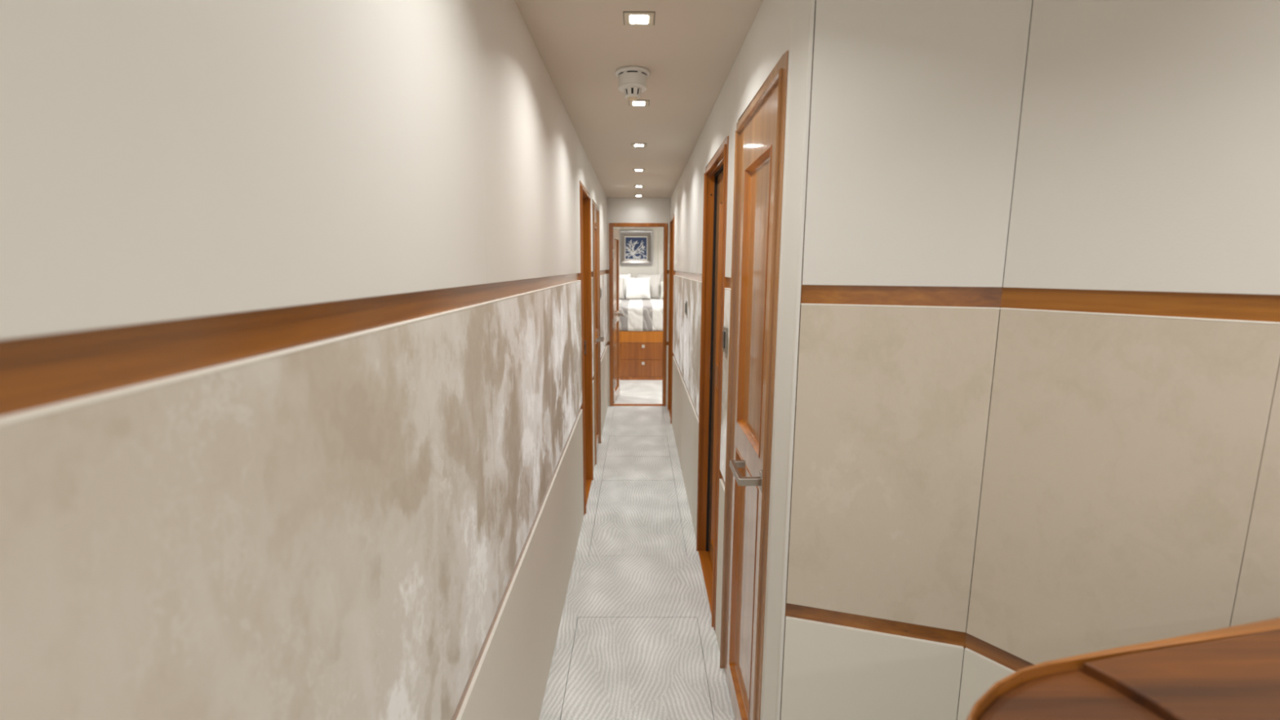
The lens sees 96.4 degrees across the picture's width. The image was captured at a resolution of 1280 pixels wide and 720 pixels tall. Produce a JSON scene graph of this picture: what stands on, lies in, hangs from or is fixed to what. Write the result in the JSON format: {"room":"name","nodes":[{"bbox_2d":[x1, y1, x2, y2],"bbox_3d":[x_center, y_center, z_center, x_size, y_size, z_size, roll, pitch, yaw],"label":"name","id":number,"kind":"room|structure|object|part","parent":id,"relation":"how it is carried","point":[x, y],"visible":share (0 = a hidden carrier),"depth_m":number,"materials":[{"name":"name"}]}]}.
{"room":"ship interior","nodes":[
{"label":"ship interior","id":0,"kind":"room"},
{"bbox_2d":[0,0,608,719],"bbox_3d":[-0.358,0.039,2.217,0.056,2.158,7.583,0,9,0],"label":"wall","id":1,"kind":"structure","parent":0,"point":[291,411],"depth_m":0.53,"materials":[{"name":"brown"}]},
{"bbox_3d":[-0.327,-0.288,-0.233,0.010,0.718,2.834,0,9,0],"label":"panel","id":2,"kind":"part","parent":1,"relation":"part of","materials":[{"name":"white paint"}]},
{"bbox_3d":[-0.330,0.454,-0.111,0.010,0.705,2.834,0,9,0],"label":"suede panel","id":3,"kind":"part","parent":1,"relation":"part of","materials":[{"name":"beige leather"}]},
{"bbox_3d":[-0.338,-0.076,0.815,0.008,0.048,4.853,0,9,0],"label":"wood rail","id":4,"kind":"part","parent":1,"relation":"part of","materials":[{"name":"brown wood"}]},
{"bbox_3d":[-0.333,1.163,0.005,0.010,0.656,2.834,0,9,0],"label":"panel","id":5,"kind":"part","parent":1,"relation":"part of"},
{"bbox_3d":[-0.341,0.658,0.936,0.008,0.046,4.853,0,9,0],"label":"wood rail","id":6,"kind":"part","parent":1,"relation":"part of","materials":[{"name":"brown wood"}]},
{"bbox_3d":[-0.333,-0.680,2.153,0.010,0.718,1.999,0,9,0],"label":"panel","id":7,"kind":"part","parent":1,"relation":"part of","materials":[{"name":"white paint"}]},
{"bbox_3d":[-0.336,0.062,2.274,0.010,0.705,1.999,0,9,0],"label":"suede panel","id":8,"kind":"part","parent":1,"relation":"part of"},
{"bbox_3d":[-0.338,0.771,2.391,0.010,0.656,1.999,0,9,0],"label":"panel","id":9,"kind":"part","parent":1,"relation":"part of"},
{"bbox_3d":[-0.335,-1.135,3.398,0.010,0.222,0.603,0,9,0],"label":"panel","id":10,"kind":"part","parent":1,"relation":"part of","materials":[{"name":"white paint"}]},
{"bbox_3d":[-0.337,-0.961,3.865,0.010,0.718,0.259,0,9,0],"label":"panel","id":11,"kind":"part","parent":1,"relation":"part of","materials":[{"name":"white paint"}]},
{"bbox_3d":[-0.340,-0.218,3.986,0.010,0.705,0.259,0,9,0],"label":"suede panel","id":12,"kind":"part","parent":1,"relation":"part of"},
{"bbox_3d":[-0.342,0.490,4.103,0.010,0.656,0.259,0,9,0],"label":"panel","id":13,"kind":"part","parent":1,"relation":"part of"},
{"bbox_3d":[-0.337,-1.274,4.244,0.010,0.222,0.588,0,9,0],"label":"panel","id":14,"kind":"part","parent":1,"relation":"part of","materials":[{"name":"white paint"}]},
{"bbox_2d":[591,199,604,464],"bbox_3d":[-0.331,-0.211,4.418,0.121,1.938,0.590,0,9,0],"label":"door","id":15,"kind":"structure","parent":1,"relation":"in","point":[597,340],"depth_m":4.53,"materials":[{"name":"brown wood"}]},
{"bbox_3d":[-0.361,-0.211,4.418,0.059,1.938,0.590,0,9,0],"label":"frame","id":16,"kind":"part","parent":15,"relation":"part of","materials":[{"name":"brown wood"}]},
{"bbox_3d":[-0.345,-0.607,4.356,0.022,0.785,0.325,0,9,0],"label":"panel molding","id":17,"kind":"part","parent":15,"relation":"part of","materials":[{"name":"red wood"}]},
{"bbox_3d":[-0.349,0.252,4.497,0.022,0.787,0.325,0,9,0],"label":"panel molding","id":18,"kind":"part","parent":15,"relation":"part of","materials":[{"name":"red wood"}]},
{"bbox_3d":[-0.300,-0.155,4.259,0.060,0.019,0.144,0,9,0],"label":"lever","id":19,"kind":"part","parent":15,"relation":"part of","materials":[{"name":"silver metal"}]},
{"bbox_3d":[-0.340,-1.181,5.204,0.010,0.718,1.274,0,9,0],"label":"panel","id":20,"kind":"part","parent":1,"relation":"part of","materials":[{"name":"white paint"}]},
{"bbox_3d":[-0.348,-0.806,5.266,0.008,0.048,1.293,0,9,0],"label":"wood rail","id":21,"kind":"part","parent":1,"relation":"part of","materials":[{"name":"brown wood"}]},
{"bbox_3d":[-0.343,-0.438,5.326,0.010,0.705,1.274,0,9,0],"label":"suede panel","id":22,"kind":"part","parent":1,"relation":"part of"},
{"bbox_3d":[-0.345,0.271,5.442,0.010,0.656,1.274,0,9,0],"label":"panel","id":23,"kind":"part","parent":1,"relation":"part of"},
{"bbox_2d":[538,405,734,719],"bbox_3d":[0.549,1.120,2.407,1.777,0.030,7.585,0,9,0],"label":"floor","id":24,"kind":"structure","parent":0,"point":[599,586],"depth_m":2.65,"materials":[{"name":"carpet"}]},
{"bbox_2d":[560,617,713,719],"bbox_3d":[-0.009,1.219,1.787,0.507,0.030,1.328,0,9,0],"label":"floor hatch","id":25,"kind":"object","parent":24,"relation":"attached to","point":[620,668],"visible":1,"depth_m":2.11,"materials":[{"name":"carpet"}]},
{"bbox_2d":[588,480,686,555],"bbox_3d":[-0.013,0.942,3.477,0.507,0.030,1.051,0,9,0],"label":"floor hatch","id":26,"kind":"object","parent":24,"relation":"attached to","point":[633,517],"visible":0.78,"depth_m":3.37,"materials":[{"name":"carpet"}]},
{"bbox_2d":[601,456,674,479],"bbox_3d":[-0.015,0.815,4.253,0.507,0.030,0.501,0,9,0],"label":"floor hatch","id":27,"kind":"object","parent":24,"relation":"attached to","point":[615,468],"visible":0.74,"depth_m":4.24,"materials":[{"name":"carpet"}]},
{"bbox_2d":[612,407,664,421],"bbox_3d":[-0.018,0.562,5.795,0.507,0.030,0.542,0,9,0],"label":"floor hatch","id":28,"kind":"object","parent":24,"relation":"attached to","point":[620,414],"visible":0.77,"depth_m":5.78,"materials":[{"name":"carpet"}]},
{"bbox_2d":[966,617,1279,719],"bbox_3d":[0.876,0.865,0.591,1.171,1.063,0.444,-2,10,-13],"label":"table","id":29,"kind":"object","parent":24,"relation":"on","point":[1232,673],"visible":1,"depth_m":0.59,"materials":[{"name":"brown wood"}]},
{"bbox_2d":[613,379,662,404],"bbox_3d":[0.002,0.234,7.796,3.450,0.030,3.230,0,9,0],"label":"floor","id":30,"kind":"structure","parent":0,"point":[631,391],"depth_m":6.79,"materials":[{"name":"carpet"}]},
{"bbox_2d":[619,298,662,380],"bbox_3d":[0.043,-0.367,8.356,1.775,0.975,1.890,0,9,0],"label":"bed","id":31,"kind":"object","parent":30,"relation":"on","point":[641,326],"visible":0.26,"depth_m":7.45,"materials":[{"name":"brown wood"}]},
{"bbox_2d":[619,277,625,299],"bbox_3d":[-0.447,-1.099,8.778,0.426,0.334,0.160,-1,9,-8],"label":"pillow","id":32,"kind":"object","parent":31,"relation":"on","point":[621,279],"visible":0.23,"depth_m":8.76,"materials":[{"name":"grey fabric"}]},
{"bbox_2d":[619,274,631,297],"bbox_3d":[-0.352,-1.164,9.031,0.446,0.384,0.139,0,9,0],"label":"pillow","id":33,"kind":"object","parent":31,"relation":"on","point":[624,276],"visible":0.1,"depth_m":8.99,"materials":[{"name":"white fabric"}]},
{"bbox_2d":[625,277,650,298],"bbox_3d":[-0.029,-1.103,8.789,0.389,0.330,0.206,0,9,0],"label":"pillow","id":34,"kind":"object","parent":31,"relation":"on","point":[636,288],"visible":1,"depth_m":8.72,"materials":[{"name":"white fabric"}]},
{"bbox_2d":[619,298,662,331],"bbox_3d":[0.044,-0.676,8.286,1.775,0.343,1.852,0,9,0],"label":"quilt","id":35,"kind":"object","parent":31,"relation":"on","point":[640,314],"depth_m":7.39,"materials":[{"name":"white fabric"}]},
{"bbox_3d":[0.041,0.108,7.504,0.806,0.227,0.014,0,9,0],"label":"drawer","id":36,"kind":"part","parent":31,"relation":"part of","materials":[{"name":"brown wood"}]},
{"bbox_3d":[0.042,-0.116,7.467,0.806,0.218,0.014,0,9,0],"label":"drawer","id":37,"kind":"part","parent":31,"relation":"part of","materials":[{"name":"brown wood"}]},
{"bbox_2d":[635,274,662,298],"bbox_3d":[0.132,-1.159,9.022,0.426,0.388,0.149,1,9,8],"label":"pillow","id":38,"kind":"object","parent":31,"relation":"on","point":[655,282],"visible":0.59,"depth_m":8.96,"materials":[{"name":"grey fabric"}]},
{"bbox_2d":[659,281,662,299],"bbox_3d":[0.508,-1.081,8.907,0.405,0.273,0.154,0,9,0],"label":"pillow","id":39,"kind":"object","parent":31,"relation":"on","point":[661,282],"visible":0.09,"depth_m":8.89,"materials":[{"name":"white fabric"}]},
{"bbox_2d":[606,197,670,405],"bbox_3d":[-0.018,-0.578,5.983,0.764,2.158,0.066,0,9,0],"label":"wall","id":40,"kind":"structure","parent":0,"point":[619,210],"depth_m":5.80,"materials":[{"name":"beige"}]},
{"bbox_3d":[-0.327,-1.284,5.838,0.019,0.718,0.010,0,9,0],"label":"panel","id":41,"kind":"part","parent":40,"relation":"part of","materials":[{"name":"beige fabric"}]},
{"bbox_3d":[-0.330,-0.542,5.960,0.019,0.705,0.010,0,9,0],"label":"suede panel","id":42,"kind":"part","parent":40,"relation":"part of","materials":[{"name":"beige leather"}]},
{"bbox_3d":[-0.332,0.167,6.077,0.019,0.656,0.010,0,9,0],"label":"panel","id":43,"kind":"part","parent":40,"relation":"part of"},
{"bbox_2d":[608,222,667,406],"bbox_3d":[-0.021,-0.483,6.230,0.600,1.931,0.535,0,9,0],"label":"door","id":44,"kind":"structure","parent":40,"relation":"in","point":[615,314],"depth_m":6.03,"materials":[{"name":"red wood"}]},
{"bbox_3d":[-0.272,-0.913,6.202,0.012,0.770,0.259,1,9,6],"label":"panel","id":45,"kind":"part","parent":44,"relation":"part of","materials":[{"name":"brown wood"}]},
{"bbox_3d":[-0.275,-0.049,6.344,0.012,0.740,0.259,1,9,6],"label":"panel","id":46,"kind":"part","parent":44,"relation":"part of","materials":[{"name":"brown wood"}]},
{"bbox_3d":[-0.259,-0.912,6.201,0.017,0.790,0.279,1,9,6],"label":"panel molding","id":47,"kind":"part","parent":44,"relation":"part of","materials":[{"name":"red wood"}]},
{"bbox_3d":[-0.263,-0.049,6.343,0.017,0.760,0.279,1,9,6],"label":"panel molding","id":48,"kind":"part","parent":44,"relation":"part of","materials":[{"name":"red wood"}]},
{"bbox_3d":[-0.024,0.494,6.162,0.527,0.024,0.079,0,9,0],"label":"sill","id":49,"kind":"part","parent":44,"relation":"part of","materials":[{"name":"brown wood"}]},
{"bbox_3d":[-0.016,-1.513,5.802,0.600,0.254,0.010,0,9,0],"label":"panel","id":50,"kind":"part","parent":40,"relation":"part of","materials":[{"name":"white paint"}]},
{"bbox_3d":[0.289,0.169,6.078,0.023,0.656,0.010,0,9,0],"label":"panel","id":51,"kind":"part","parent":40,"relation":"part of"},
{"bbox_3d":[0.292,-0.540,5.962,0.023,0.705,0.010,0,9,0],"label":"suede panel","id":52,"kind":"part","parent":40,"relation":"part of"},
{"bbox_3d":[0.295,-1.282,5.840,0.023,0.718,0.010,0,9,0],"label":"panel","id":53,"kind":"part","parent":40,"relation":"part of","materials":[{"name":"beige fabric"}]},
{"bbox_2d":[514,0,763,198],"bbox_3d":[0.550,-1.038,2.045,1.872,0.030,7.690,0,9,0],"label":"ceiling","id":54,"kind":"structure","parent":0,"point":[691,48],"depth_m":2.00,"materials":[{"name":"beige paint"}]},
{"bbox_2d":[615,66,649,100],"bbox_3d":[-0.027,-0.975,2.034,0.121,0.094,0.121,0,9,0],"label":"smoke detector","id":55,"kind":"object","parent":54,"relation":"attached to","point":[632,80],"visible":1,"depth_m":2.00,"materials":[{"name":"white plastic"}]},
{"bbox_2d":[617,71,647,76],"bbox_3d":[-0.026,-1.008,2.029,0.103,0.006,0.098,0,9,0],"label":"vent","id":56,"kind":"object","parent":55,"relation":"attached to","point":[620,73],"depth_m":1.99,"materials":[{"name":"black"}]},
{"bbox_2d":[631,142,646,146],"bbox_3d":[-0.006,-1.220,3.248,0.087,0.006,0.087,0,9,0],"label":"recessed light","id":57,"kind":"object","parent":54,"relation":"in","point":[633,144],"visible":1,"depth_m":3.23,"materials":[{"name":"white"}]},
{"bbox_2d":[632,168,644,171],"bbox_3d":[-0.008,-1.359,4.092,0.087,0.006,0.087,0,9,0],"label":"recessed light","id":58,"kind":"object","parent":54,"relation":"in","point":[633,170],"visible":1,"depth_m":4.08,"materials":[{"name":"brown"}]},
{"bbox_2d":[622,11,655,25],"bbox_3d":[-0.002,-0.948,1.590,0.087,0.006,0.087,0,9,0],"label":"recessed light","id":59,"kind":"object","parent":54,"relation":"in","point":[630,18],"visible":1,"depth_m":1.58,"materials":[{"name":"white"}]},
{"bbox_2d":[628,99,649,106],"bbox_3d":[-0.004,-1.083,2.412,0.087,0.006,0.087,0,9,0],"label":"recessed light","id":60,"kind":"object","parent":54,"relation":"in","point":[638,102],"visible":0.98,"depth_m":2.40,"materials":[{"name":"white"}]},
{"bbox_2d":[613,227,663,298],"bbox_3d":[0.002,-1.111,9.230,3.550,2.158,0.064,0,9,0],"label":"wall","id":61,"kind":"structure","parent":0,"point":[657,267],"depth_m":9.13,"materials":[{"name":"white paint"}]},
{"bbox_2d":[619,230,653,265],"bbox_3d":[-0.063,-1.779,9.069,0.530,0.541,0.036,0,9,0],"label":"framed picture","id":62,"kind":"object","parent":61,"relation":"attached to","point":[633,251],"visible":1,"depth_m":9.07,"materials":[{"name":"silver metal"}]},
{"bbox_2d":[625,237,646,258],"bbox_3d":[-0.063,-1.775,9.076,0.336,0.334,0.003,0,9,0],"label":"print","id":63,"kind":"object","parent":62,"relation":"attached to","point":[635,247],"depth_m":9.07,"materials":[{"name":"blue paper"}]},
{"bbox_3d":[0.729,-1.104,9.207,0.897,2.118,0.014,0,9,0],"label":"wall panel","id":64,"kind":"part","parent":61,"relation":"part of","materials":[{"name":"white paint"}]},
{"bbox_2d":[670,0,816,651],"bbox_3d":[0.337,-0.195,3.662,0.056,2.158,4.659,0,9,0],"label":"wall","id":65,"kind":"structure","parent":0,"point":[767,38],"depth_m":2.97,"materials":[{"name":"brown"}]},
{"bbox_2d":[667,213,675,423],"bbox_3d":[0.356,-0.387,5.564,0.127,1.960,0.596,0,9,0],"label":"door","id":66,"kind":"structure","parent":65,"relation":"in","point":[672,271],"depth_m":5.74,"materials":[{"name":"red wood"}]},
{"bbox_3d":[0.314,-1.460,5.387,0.010,0.222,0.594,0,9,0],"label":"panel","id":67,"kind":"part","parent":65,"relation":"part of","materials":[{"name":"white paint"}]},
{"bbox_3d":[0.311,0.480,4.179,0.010,0.656,2.417,0,9,0],"label":"panel","id":68,"kind":"part","parent":65,"relation":"part of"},
{"bbox_2d":[684,300,687,315],"bbox_3d":[0.304,-0.343,3.775,0.012,0.092,0.075,0,9,0],"label":"light switch","id":69,"kind":"object","parent":65,"relation":"attached to","point":[686,304],"visible":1,"depth_m":3.74,"materials":[{"name":"grey metal"}]},
{"bbox_3d":[0.319,0.138,4.122,0.008,0.046,2.436,0,9,0],"label":"wood rail","id":70,"kind":"part","parent":65,"relation":"part of","materials":[{"name":"brown wood"}]},
{"bbox_3d":[0.314,-0.229,4.062,0.010,0.705,2.417,0,9,0],"label":"suede panel","id":71,"kind":"part","parent":65,"relation":"part of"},
{"bbox_3d":[0.322,-0.596,4.002,0.008,0.048,2.436,0,9,0],"label":"wood rail","id":72,"kind":"part","parent":65,"relation":"part of","materials":[{"name":"brown wood"}]},
{"bbox_3d":[0.316,-0.971,3.941,0.010,0.718,2.417,0,9,0],"label":"panel","id":73,"kind":"part","parent":65,"relation":"part of","materials":[{"name":"white paint"}]},
{"bbox_2d":[696,135,728,630],"bbox_3d":[0.363,0.109,2.540,0.127,1.960,0.697,0,9,0],"label":"door","id":74,"kind":"structure","parent":65,"relation":"in","point":[715,175],"depth_m":2.76,"materials":[{"name":"red wood"}]},
{"bbox_3d":[0.365,1.065,2.696,0.117,0.024,0.637,0,9,0],"label":"sill","id":75,"kind":"part","parent":74,"relation":"part of","materials":[{"name":"brown wood"}]},
{"bbox_3d":[0.369,0.546,2.610,0.022,0.800,0.403,0,9,0],"label":"panel molding","id":76,"kind":"part","parent":74,"relation":"part of","materials":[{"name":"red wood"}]},
{"bbox_3d":[0.372,-0.318,2.469,0.022,0.750,0.403,0,9,0],"label":"panel molding","id":77,"kind":"part","parent":74,"relation":"part of","materials":[{"name":"red wood"}]},
{"bbox_3d":[0.321,-0.963,2.363,0.010,0.222,0.695,0,9,0],"label":"panel","id":78,"kind":"part","parent":65,"relation":"part of","materials":[{"name":"white paint"}]},
{"bbox_3d":[0.316,0.804,2.206,0.010,0.656,0.185,0,9,0],"label":"panel","id":79,"kind":"part","parent":65,"relation":"part of","materials":[{"name":"beige paint"}]},
{"bbox_2d":[722,325,728,353],"bbox_3d":[0.308,-0.074,2.078,0.012,0.092,0.075,0,9,0],"label":"light switch","id":80,"kind":"object","parent":65,"relation":"attached to","point":[725,332],"visible":1,"depth_m":2.05,"materials":[{"name":"grey"}]},
{"bbox_3d":[0.318,0.095,2.090,0.010,0.705,0.185,0,9,0],"label":"suede panel","id":81,"kind":"part","parent":65,"relation":"part of","materials":[{"name":"beige leather"}]},
{"bbox_3d":[0.327,-0.272,2.029,0.008,0.048,0.204,0,9,0],"label":"wood rail","id":82,"kind":"part","parent":65,"relation":"part of","materials":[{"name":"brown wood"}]},
{"bbox_3d":[0.321,-0.647,1.968,0.010,0.718,0.185,0,9,0],"label":"panel","id":83,"kind":"part","parent":65,"relation":"part of","materials":[{"name":"white paint"}]},
{"bbox_3d":[0.323,-0.825,1.521,0.010,0.222,0.637,0,9,0],"label":"panel","id":84,"kind":"part","parent":65,"relation":"part of","materials":[{"name":"white paint"}]},
{"bbox_2d":[720,50,813,719],"bbox_3d":[0.308,0.238,1.696,0.121,1.938,0.638,0,9,0],"label":"door","id":85,"kind":"structure","parent":65,"relation":"in","point":[760,132],"depth_m":1.67,"materials":[{"name":"brown wood"}]},
{"bbox_3d":[0.323,0.704,1.763,0.022,0.787,0.350,0,9,0],"label":"panel molding","id":86,"kind":"part","parent":85,"relation":"part of","materials":[{"name":"red wood"}]},
{"bbox_3d":[0.278,0.298,1.514,0.060,0.019,0.144,0,9,0],"label":"lever","id":87,"kind":"part","parent":85,"relation":"part of","materials":[{"name":"silver metal"}]},
{"bbox_3d":[0.334,0.704,1.763,0.008,0.767,0.330,0,9,0],"label":"panel","id":88,"kind":"part","parent":85,"relation":"part of","materials":[{"name":"brown wood"}]},
{"bbox_3d":[0.326,-0.160,1.621,0.022,0.792,0.350,0,9,0],"label":"panel molding","id":89,"kind":"part","parent":85,"relation":"part of","materials":[{"name":"red wood"}]},
{"bbox_3d":[0.337,-0.159,1.621,0.008,0.772,0.330,0,9,0],"label":"panel","id":90,"kind":"part","parent":85,"relation":"part of","materials":[{"name":"brown wood"}]},
{"bbox_3d":[0.311,0.308,1.452,0.010,0.046,0.042,0,9,0],"label":"handle plate","id":91,"kind":"part","parent":85,"relation":"part of","materials":[{"name":"silver metal"}]},
{"bbox_2d":[760,0,815,719],"bbox_3d":[0.336,0.186,1.336,0.042,2.158,0.095,0,9,0],"label":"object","id":92,"kind":"structure","parent":65,"relation":"attached to","point":[802,11],"depth_m":1.28,"materials":[{"name":"beige paint"}]},
{"bbox_2d":[780,0,1279,719],"bbox_3d":[0.982,0.260,0.902,1.515,2.158,0.296,9,13,42],"label":"wall","id":93,"kind":"structure","parent":0,"point":[1037,419],"depth_m":1.09,"materials":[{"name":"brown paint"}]},
{"bbox_3d":[0.527,0.944,1.360,0.378,0.656,0.010,3,10,16],"label":"panel","id":94,"kind":"part","parent":93,"relation":"part of","materials":[{"name":"beige paint"}]},
{"bbox_3d":[0.530,0.600,1.310,0.397,0.046,0.008,3,10,16],"label":"wood rail","id":95,"kind":"part","parent":93,"relation":"part of","materials":[{"name":"brown wood"}]},
{"bbox_3d":[0.529,0.235,1.244,0.378,0.705,0.010,3,10,16],"label":"suede panel","id":96,"kind":"part","parent":93,"relation":"part of","materials":[{"name":"beige leather"}]},
{"bbox_3d":[0.533,-0.134,1.190,0.397,0.049,0.008,3,10,16],"label":"wood rail","id":97,"kind":"part","parent":93,"relation":"part of","materials":[{"name":"brown wood"}]},
{"bbox_3d":[0.532,-0.507,1.122,0.378,0.719,0.010,3,10,16],"label":"panel","id":98,"kind":"part","parent":93,"relation":"part of","materials":[{"name":"white paint"}]},
{"bbox_3d":[0.829,0.978,1.159,0.010,0.656,0.377,-7,12,-38],"label":"panel","id":99,"kind":"part","parent":93,"relation":"part of","materials":[{"name":"beige paint"}]},
{"bbox_3d":[1.076,0.684,0.809,0.008,0.046,1.168,-7,12,-38],"label":"wood rail","id":100,"kind":"part","parent":93,"relation":"part of","materials":[{"name":"brown wood"}]},
{"bbox_3d":[0.831,0.269,1.043,0.242,0.705,0.301,0,9,0],"label":"suede panel","id":101,"kind":"part","parent":93,"relation":"part of","materials":[{"name":"beige leather"}]},
{"bbox_3d":[1.079,-0.049,0.689,0.008,0.049,1.168,-7,12,-38],"label":"wood rail","id":102,"kind":"part","parent":93,"relation":"part of","materials":[{"name":"brown wood"}]},
{"bbox_3d":[0.834,-0.473,0.921,0.010,0.719,0.377,-7,12,-38],"label":"panel","id":103,"kind":"part","parent":93,"relation":"part of","materials":[{"name":"white paint"}]},
{"bbox_3d":[1.068,0.318,0.750,0.010,0.705,0.381,-7,12,-38],"label":"suede panel","id":104,"kind":"part","parent":93,"relation":"part of","materials":[{"name":"beige leather"}]},
{"bbox_3d":[-1.099,-0.175,3.414,1.421,2.188,1.400,0,9,0],"label":"wall","id":105,"kind":"structure","parent":0,"visible":0},
{"bbox_2d":[579,180,593,515],"bbox_3d":[-0.645,-0.064,3.573,0.647,1.960,0.605,0,9,0],"label":"door","id":106,"kind":"structure","parent":105,"relation":"in","point":[584,198],"depth_m":3.77,"materials":[{"name":"red wood"}]},
{"bbox_3d":[-0.394,0.892,3.730,0.117,0.024,0.545,0,9,0],"label":"sill","id":107,"kind":"part","parent":106,"relation":"part of","materials":[{"name":"brown wood"}]}
]}

